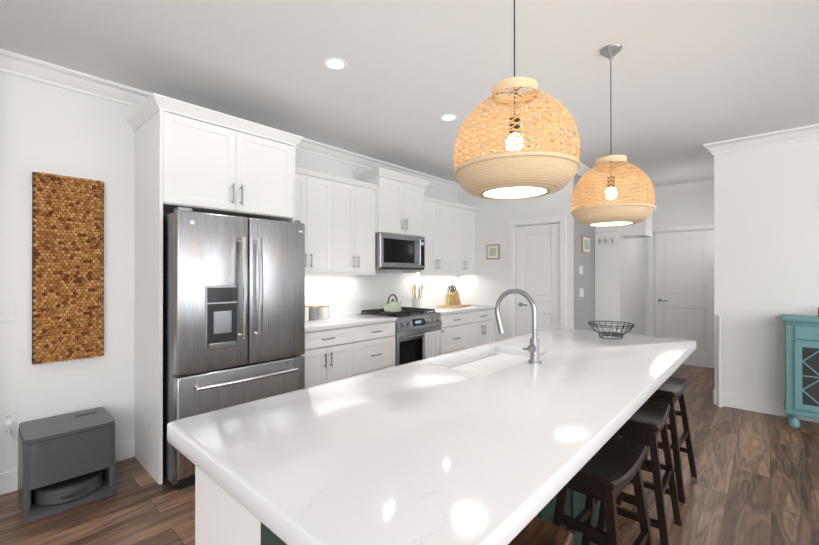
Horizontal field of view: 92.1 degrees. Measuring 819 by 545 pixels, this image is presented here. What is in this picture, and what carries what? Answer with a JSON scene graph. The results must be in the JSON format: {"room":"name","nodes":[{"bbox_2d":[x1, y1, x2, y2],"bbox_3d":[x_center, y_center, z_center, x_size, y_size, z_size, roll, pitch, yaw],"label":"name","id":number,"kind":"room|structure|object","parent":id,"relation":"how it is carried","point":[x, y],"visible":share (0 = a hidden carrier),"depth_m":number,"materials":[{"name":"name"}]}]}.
{"room":"kitchen","nodes":[
{"label":"kitchen","id":0,"kind":"room"},
{"bbox_2d":[0,72,457,472],"bbox_3d":[-1.010,0.009,4.240,0.120,2.745,5.320,0,0,42],"label":"wall","id":1,"kind":"structure","parent":0,"point":[48,129],"depth_m":2.69,"materials":[{"name":"paint"}]},
{"bbox_2d":[0,301,14,321],"bbox_3d":[-2.526,0.237,2.472,0.009,0.130,0.079,0,0,42],"label":"switch plate","id":2,"kind":"object","parent":1,"relation":"attached to","point":[7,311],"visible":1,"depth_m":2.47,"materials":[{"name":"white plastic"}]},
{"bbox_2d":[0,407,17,442],"bbox_3d":[-2.502,0.987,2.478,0.034,0.281,0.098,0,0,42],"label":"outlet","id":3,"kind":"object","parent":1,"relation":"attached to","point":[8,419],"visible":0.94,"depth_m":2.47,"materials":[{"name":"white plastic"}]},
{"bbox_2d":[0,439,134,494],"bbox_3d":[-2.350,1.310,2.661,0.015,0.135,0.835,0,0,42],"label":"baseboard","id":4,"kind":"structure","parent":1,"relation":"attached to","point":[124,450],"depth_m":2.50,"materials":[{"name":"white"}]},
{"bbox_2d":[32,172,103,364],"bbox_3d":[-2.301,-0.035,2.678,0.062,1.245,0.372,0,0,42],"label":"art panel","id":5,"kind":"object","parent":1,"relation":"attached to","point":[67,268],"visible":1,"depth_m":2.65,"materials":[{"name":"brown"}]},
{"bbox_2d":[135,97,294,220],"bbox_3d":[-1.517,-0.804,3.148,0.598,0.684,0.960,0,0,42],"label":"upper cabinet","id":6,"kind":"object","parent":1,"relation":"attached to","point":[195,158],"depth_m":2.85,"materials":[{"name":"white wood"}]},
{"bbox_2d":[0,48,459,191],"bbox_3d":[-0.914,-1.308,4.193,0.090,0.112,5.025,0,0,42],"label":"crown molding","id":7,"kind":"structure","parent":1,"relation":"attached to","point":[23,66],"depth_m":2.83,"materials":[{"name":"white wood"}]},
{"bbox_2d":[295,166,338,272],"bbox_3d":[-1.066,-0.492,3.844,0.328,0.965,0.639,0,0,42],"label":"upper cabinet","id":8,"kind":"object","parent":1,"relation":"attached to","point":[316,192],"depth_m":3.82,"materials":[{"name":"white wood"}]},
{"bbox_2d":[339,177,374,272],"bbox_3d":[-0.714,-0.491,4.232,0.328,0.965,0.643,0,0,42],"label":"upper cabinet","id":9,"kind":"object","parent":1,"relation":"attached to","point":[356,198],"depth_m":4.16,"materials":[{"name":"white wood"}]},
{"bbox_2d":[355,169,426,236],"bbox_3d":[-0.217,-0.797,4.736,0.388,0.690,0.770,0,0,42],"label":"upper cabinet","id":10,"kind":"object","parent":1,"relation":"attached to","point":[400,200],"depth_m":4.54,"materials":[{"name":"white wood"}]},
{"bbox_2d":[375,233,424,269],"bbox_3d":[-0.184,-0.246,4.706,0.449,0.400,0.756,0,0,42],"label":"microwave","id":11,"kind":"object","parent":10,"relation":"attached to","point":[398,252],"visible":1,"depth_m":4.54,"materials":[{"name":"silver metal"}]},
{"bbox_2d":[402,197,454,272],"bbox_3d":[0.250,-0.488,5.294,0.328,0.965,0.684,0,0,42],"label":"upper cabinet","id":12,"kind":"object","parent":1,"relation":"attached to","point":[440,239],"depth_m":5.22,"materials":[{"name":"white wood"}]},
{"bbox_2d":[455,203,476,272],"bbox_3d":[0.631,-0.487,5.713,0.328,0.965,0.683,0,0,42],"label":"upper cabinet","id":13,"kind":"object","parent":1,"relation":"attached to","point":[465,216],"depth_m":5.66,"materials":[{"name":"white wood"}]},
{"bbox_2d":[0,363,818,544],"bbox_3d":[1.730,1.405,1.736,10.200,0.060,13.000,0,0,42],"label":"floor","id":14,"kind":"structure","parent":0,"point":[755,481],"depth_m":2.40,"materials":[{"name":"brown wood"}]},
{"bbox_2d":[18,407,117,521],"bbox_3d":[-2.151,1.159,2.490,0.480,0.436,0.430,0,0,42],"label":"dock","id":15,"kind":"object","parent":14,"relation":"on","point":[66,461],"visible":1,"depth_m":2.37,"materials":[{"name":"grey plastic"}]},
{"bbox_2d":[163,207,304,489],"bbox_3d":[-1.397,0.475,3.030,0.873,1.795,0.920,0,0,42],"label":"fridge","id":16,"kind":"object","parent":14,"relation":"on","point":[233,310],"visible":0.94,"depth_m":2.67,"materials":[{"name":"silver metal"}]},
{"bbox_2d":[302,329,354,387],"bbox_3d":[-0.971,0.939,3.715,0.638,0.880,0.580,0,0,42],"label":"base cabinet","id":17,"kind":"object","parent":14,"relation":"on","point":[329,355],"depth_m":3.52,"materials":[{"name":"white wood"}]},
{"bbox_2d":[305,313,394,332],"bbox_3d":[-0.769,0.480,3.928,0.653,0.040,1.165,0,0,42],"label":"countertop","id":18,"kind":"structure","parent":17,"relation":"on","point":[341,320],"depth_m":3.80,"materials":[{"name":"white stone"}]},
{"bbox_2d":[305,305,308,320],"bbox_3d":[-1.034,0.387,3.841,0.106,0.145,0.106,0,0,42],"label":"canister","id":19,"kind":"object","parent":18,"relation":"on","point":[306,312],"visible":0.31,"depth_m":3.82,"materials":[{"name":"white ceramic"}]},
{"bbox_2d":[309,305,318,319],"bbox_3d":[-0.961,0.392,3.951,0.112,0.135,0.112,0,0,42],"label":"canister","id":20,"kind":"object","parent":18,"relation":"on","point":[313,312],"visible":0.88,"depth_m":3.90,"materials":[{"name":"grey ceramic"}]},
{"bbox_2d":[319,305,328,318],"bbox_3d":[-0.874,0.395,4.048,0.102,0.130,0.102,0,0,42],"label":"canister","id":21,"kind":"object","parent":18,"relation":"on","point":[323,311],"visible":0.98,"depth_m":4.01,"materials":[{"name":"white ceramic"}]},
{"bbox_2d":[355,321,394,375],"bbox_3d":[-0.599,0.940,4.125,0.638,0.880,0.643,0,0,42],"label":"base cabinet","id":22,"kind":"object","parent":14,"relation":"on","point":[374,344],"depth_m":3.93,"materials":[{"name":"white wood"}]},
{"bbox_2d":[358,307,443,365],"bbox_3d":[-0.081,0.904,4.609,0.727,0.955,0.756,0,0,42],"label":"range","id":23,"kind":"object","parent":14,"relation":"on","point":[418,332],"visible":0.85,"depth_m":4.39,"materials":[{"name":"silver metal"}]},
{"bbox_2d":[384,294,401,311],"bbox_3d":[-0.173,0.326,4.404,0.200,0.198,0.246,0,0,42],"label":"kettle","id":24,"kind":"object","parent":23,"relation":"on","point":[392,305],"visible":1,"depth_m":4.32,"materials":[{"name":"green"}]},
{"bbox_2d":[195,369,675,544],"bbox_3d":[0.589,0.936,1.907,0.762,0.880,2.782,0,0,42],"label":"kitchen island","id":25,"kind":"object","parent":14,"relation":"on","point":[218,521],"depth_m":1.06,"materials":[{"name":"wood"}]},
{"bbox_2d":[167,327,695,544],"bbox_3d":[0.600,0.471,1.906,0.980,0.050,2.870,0,0,42],"label":"island countertop","id":26,"kind":"structure","parent":25,"relation":"on","point":[427,451],"depth_m":1.05,"materials":[{"name":"white stone"}]},
{"bbox_2d":[447,349,526,372],"bbox_3d":[0.437,0.608,2.114,0.400,0.247,0.740,0,0,42],"label":"sink","id":27,"kind":"object","parent":26,"relation":"in","point":[482,362],"depth_m":2.22,"materials":[{"name":"white ceramic"}]},
{"bbox_2d":[495,289,542,364],"bbox_3d":[0.518,0.262,1.997,0.252,0.368,0.166,0,0,42],"label":"faucet","id":28,"kind":"object","parent":26,"relation":"on","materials":[{"name":"silver metal"}]},
{"bbox_2d":[588,321,634,338],"bbox_3d":[1.398,0.395,2.742,0.291,0.100,0.291,0,0,42],"label":"wire basket","id":29,"kind":"object","parent":26,"relation":"on","point":[613,333],"visible":1,"depth_m":2.73,"materials":[{"name":"black metal"}]},
{"bbox_2d":[440,313,474,354],"bbox_3d":[0.365,0.943,5.186,0.638,0.880,0.684,0,0,42],"label":"base cabinet","id":30,"kind":"object","parent":14,"relation":"on","point":[458,334],"depth_m":4.98,"materials":[{"name":"white wood"}]},
{"bbox_2d":[414,305,494,316],"bbox_3d":[0.560,0.483,5.392,0.653,0.040,1.250,0,0,42],"label":"countertop","id":31,"kind":"structure","parent":30,"relation":"on","point":[473,308],"depth_m":5.22,"materials":[{"name":"white stone"}]},
{"bbox_2d":[411,284,422,307],"bbox_3d":[0.099,0.302,5.150,0.147,0.321,0.176,0,0,42],"label":"utensil crock","id":32,"kind":"object","parent":31,"relation":"on","point":[417,302],"visible":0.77,"depth_m":5.10,"materials":[{"name":"white ceramic"}]},
{"bbox_2d":[437,304,470,306],"bbox_3d":[0.636,0.456,5.621,0.280,0.016,0.440,0,0,42],"label":"cutting board","id":33,"kind":"object","parent":31,"relation":"on","point":[458,305],"visible":0.83,"depth_m":5.51,"materials":[{"name":"brown wood"}]},
{"bbox_2d":[446,287,450,305],"bbox_3d":[0.542,0.316,5.518,0.064,0.260,0.064,0,0,42],"label":"oil bottle","id":34,"kind":"object","parent":33,"relation":"on","point":[448,300],"visible":1,"depth_m":5.50,"materials":[{"name":"yellow"}]},
{"bbox_2d":[449,284,460,304],"bbox_3d":[0.644,0.300,5.675,0.100,0.290,0.189,0,0,42],"label":"knife block","id":35,"kind":"object","parent":33,"relation":"on","point":[454,296],"visible":1,"depth_m":5.63,"materials":[{"name":"brown wood"}]},
{"bbox_2d":[475,309,493,345],"bbox_3d":[0.765,0.944,5.627,0.638,0.880,0.625,0,0,42],"label":"base cabinet","id":36,"kind":"object","parent":14,"relation":"on","point":[484,322],"depth_m":5.45,"materials":[{"name":"white wood"}]},
{"bbox_2d":[508,517,572,544],"bbox_3d":[0.236,1.047,1.013,0.331,0.650,0.441,0,0,40],"label":"stool","id":37,"kind":"object","parent":14,"relation":"on","point":[536,531],"visible":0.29,"depth_m":1.11,"materials":[{"name":"brown wood"}]},
{"bbox_2d":[553,436,652,544],"bbox_3d":[0.774,1.048,1.591,0.441,0.650,0.331,0,0,-45],"label":"stool","id":38,"kind":"object","parent":14,"relation":"on","point":[608,471],"visible":0.69,"depth_m":1.54,"materials":[{"name":"brown wood"}]},
{"bbox_2d":[597,400,681,544],"bbox_3d":[1.230,1.050,2.109,0.331,0.650,0.441,0,0,40],"label":"stool","id":39,"kind":"object","parent":14,"relation":"on","point":[645,423],"visible":0.67,"depth_m":2.01,"materials":[{"name":"brown wood"}]},
{"bbox_2d":[628,377,697,503],"bbox_3d":[1.679,1.051,2.633,0.331,0.650,0.441,0,0,44],"label":"stool","id":40,"kind":"object","parent":14,"relation":"on","point":[670,390],"visible":0.56,"depth_m":2.52,"materials":[{"name":"brown wood"}]},
{"bbox_2d":[717,315,722,406],"bbox_3d":[3.227,0.904,4.101,0.052,0.954,0.056,0,0,42],"label":"gate post","id":41,"kind":"object","parent":14,"relation":"on","point":[720,361],"visible":0.92,"depth_m":4.08,"materials":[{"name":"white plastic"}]},
{"bbox_2d":[782,314,818,428],"bbox_3d":[3.769,0.884,3.374,0.850,0.990,0.394,0,0,42],"label":"sideboard","id":42,"kind":"object","parent":14,"relation":"on","point":[801,365],"visible":0.98,"depth_m":3.46,"materials":[{"name":"teal paint"}]},
{"bbox_2d":[0,0,818,186],"bbox_3d":[1.730,-1.730,1.744,10.200,0.720,13.000,0,0,42],"label":"ceiling","id":43,"kind":"structure","parent":0,"point":[689,78],"depth_m":2.57,"materials":[{"name":"paint"}]},
{"bbox_2d":[323,57,346,69],"bbox_3d":[-0.484,-1.367,2.577,0.156,0.003,0.156,0,0,42],"label":"recessed light","id":44,"kind":"object","parent":43,"relation":"in","point":[334,63],"visible":1,"depth_m":2.57,"materials":[{"name":"white"}]},
{"bbox_2d":[440,114,457,120],"bbox_3d":[0.344,-1.364,3.459,0.156,0.003,0.156,0,0,42],"label":"recessed light","id":45,"kind":"object","parent":43,"relation":"in","point":[447,117],"visible":1,"depth_m":3.45,"materials":[{"name":"white"}]},
{"bbox_2d":[454,0,579,199],"bbox_3d":[0.397,-0.835,1.493,0.458,1.068,0.458,0,0,42],"label":"pendant lamp","id":46,"kind":"object","parent":43,"relation":"hanging from","point":[515,170],"visible":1,"depth_m":1.35,"materials":[{"name":"beige wicker"}]},
{"bbox_2d":[571,44,654,226],"bbox_3d":[1.230,-0.833,2.411,0.458,1.068,0.458,0,0,42],"label":"pendant lamp","id":47,"kind":"object","parent":43,"relation":"hanging from","point":[611,213],"visible":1,"depth_m":2.29,"materials":[{"name":"beige wicker"}]},
{"bbox_2d":[458,179,573,341],"bbox_3d":[1.429,0.012,5.537,1.750,2.745,0.120,0,0,42],"label":"wall","id":48,"kind":"structure","parent":0,"point":[487,284],"depth_m":5.58,"materials":[{"name":"paint"}]},
{"bbox_2d":[486,244,499,259],"bbox_3d":[1.196,-0.308,5.653,0.210,0.215,0.019,0,0,42],"label":"framed picture","id":49,"kind":"object","parent":48,"relation":"attached to","point":[492,251],"visible":1,"depth_m":5.65,"materials":[{"name":"brown wood"}]},
{"bbox_2d":[460,163,583,191],"bbox_3d":[1.426,-1.305,5.405,1.745,0.112,0.085,0,0,42],"label":"crown molding","id":50,"kind":"structure","parent":48,"relation":"attached to","point":[581,169],"depth_m":4.99,"materials":[{"name":"white wood"}]},
{"bbox_2d":[509,215,565,337],"bbox_3d":[1.706,0.325,5.253,0.790,2.117,0.146,0,0,42],"label":"pantry door","id":51,"kind":"structure","parent":48,"relation":"in","point":[537,262],"depth_m":5.24,"materials":[{"name":"white wood"}]},
{"bbox_2d":[573,174,594,330],"bbox_3d":[2.310,0.011,5.293,0.122,2.745,0.936,0,0,42],"label":"wall","id":52,"kind":"structure","parent":0,"point":[584,310],"depth_m":5.17,"materials":[{"name":"grey paint"}]},
{"bbox_2d":[579,266,582,273],"bbox_3d":[2.216,-0.046,5.093,0.009,0.110,0.120,0,0,42],"label":"light switch","id":53,"kind":"object","parent":52,"relation":"attached to","point":[580,267],"depth_m":5.08,"materials":[{"name":"white plastic"}]},
{"bbox_2d":[579,288,583,296],"bbox_3d":[2.225,0.248,5.104,0.006,0.110,0.150,0,0,42],"label":"light switch","id":54,"kind":"object","parent":52,"relation":"attached to","point":[581,292],"depth_m":5.09,"materials":[{"name":"white plastic"}]},
{"bbox_2d":[582,235,589,253],"bbox_3d":[2.331,-0.379,5.212,0.019,0.225,0.290,0,0,42],"label":"framed picture","id":55,"kind":"object","parent":52,"relation":"attached to","point":[585,244],"visible":1,"depth_m":5.19,"materials":[{"name":"brown wood"}]},
{"bbox_2d":[580,165,603,183],"bbox_3d":[2.360,-1.306,5.182,0.110,0.112,0.800,0,0,42],"label":"crown molding","id":56,"kind":"structure","parent":52,"relation":"attached to","point":[586,168],"depth_m":5.10,"materials":[{"name":"white wood"}]},
{"bbox_2d":[595,181,622,332],"bbox_3d":[2.747,0.012,5.448,0.320,2.745,0.120,0,0,42],"label":"wall","id":57,"kind":"structure","parent":0,"point":[621,274],"depth_m":5.35,"materials":[{"name":"paint"}]},
{"bbox_2d":[594,229,619,332],"bbox_3d":[2.678,0.396,5.372,0.320,1.975,0.083,0,0,42],"label":"panel","id":58,"kind":"object","parent":57,"relation":"attached to","point":[607,275],"visible":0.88,"depth_m":5.39,"materials":[{"name":"white wood"}]},
{"bbox_2d":[622,185,644,335],"bbox_3d":[3.301,0.013,5.911,0.120,2.745,1.310,0,0,42],"label":"wall","id":59,"kind":"structure","parent":0,"point":[633,261],"depth_m":5.87,"materials":[{"name":"paint"}]},
{"bbox_2d":[612,170,651,195],"bbox_3d":[3.264,-1.304,5.741,0.115,0.112,1.415,0,0,42],"label":"crown molding","id":60,"kind":"structure","parent":59,"relation":"attached to","point":[620,170],"depth_m":5.63,"materials":[{"name":"white wood"}]},
{"bbox_2d":[620,206,656,237],"bbox_3d":[3.083,-0.699,5.321,0.348,0.405,0.480,0,0,42],"label":"box","id":61,"kind":"object","parent":59,"relation":"attached to","point":[642,229],"visible":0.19,"depth_m":5.22,"materials":[{"name":"white"}]},
{"bbox_2d":[645,188,714,366],"bbox_3d":[4.947,0.011,5.358,3.300,2.745,0.156,0,0,42],"label":"wall","id":62,"kind":"structure","parent":0,"point":[679,273],"depth_m":6.03,"materials":[{"name":"paint"}]},
{"bbox_2d":[652,179,713,194],"bbox_3d":[4.934,-1.305,5.258,3.180,0.112,0.085,0,0,42],"label":"crown molding","id":63,"kind":"structure","parent":62,"relation":"attached to","point":[705,184],"depth_m":5.96,"materials":[{"name":"white wood"}]},
{"bbox_2d":[714,138,818,402],"bbox_3d":[5.159,0.004,2.489,5.130,2.745,0.120,0,0,42],"label":"wall","id":64,"kind":"structure","parent":0,"point":[766,238],"depth_m":3.91,"materials":[{"name":"paint"}]},
{"bbox_2d":[703,124,818,155],"bbox_3d":[5.063,-1.312,2.449,5.215,0.112,0.095,0,0,42],"label":"crown molding","id":65,"kind":"structure","parent":64,"relation":"attached to","point":[808,132],"depth_m":3.87,"materials":[{"name":"white wood"}]},
{"bbox_2d":[713,390,818,422],"bbox_3d":[5.108,1.309,2.441,5.145,0.135,0.015,0,0,42],"label":"baseboard","id":66,"kind":"structure","parent":64,"relation":"attached to","point":[729,400],"depth_m":3.94,"materials":[{"name":"white wood"}]}
]}

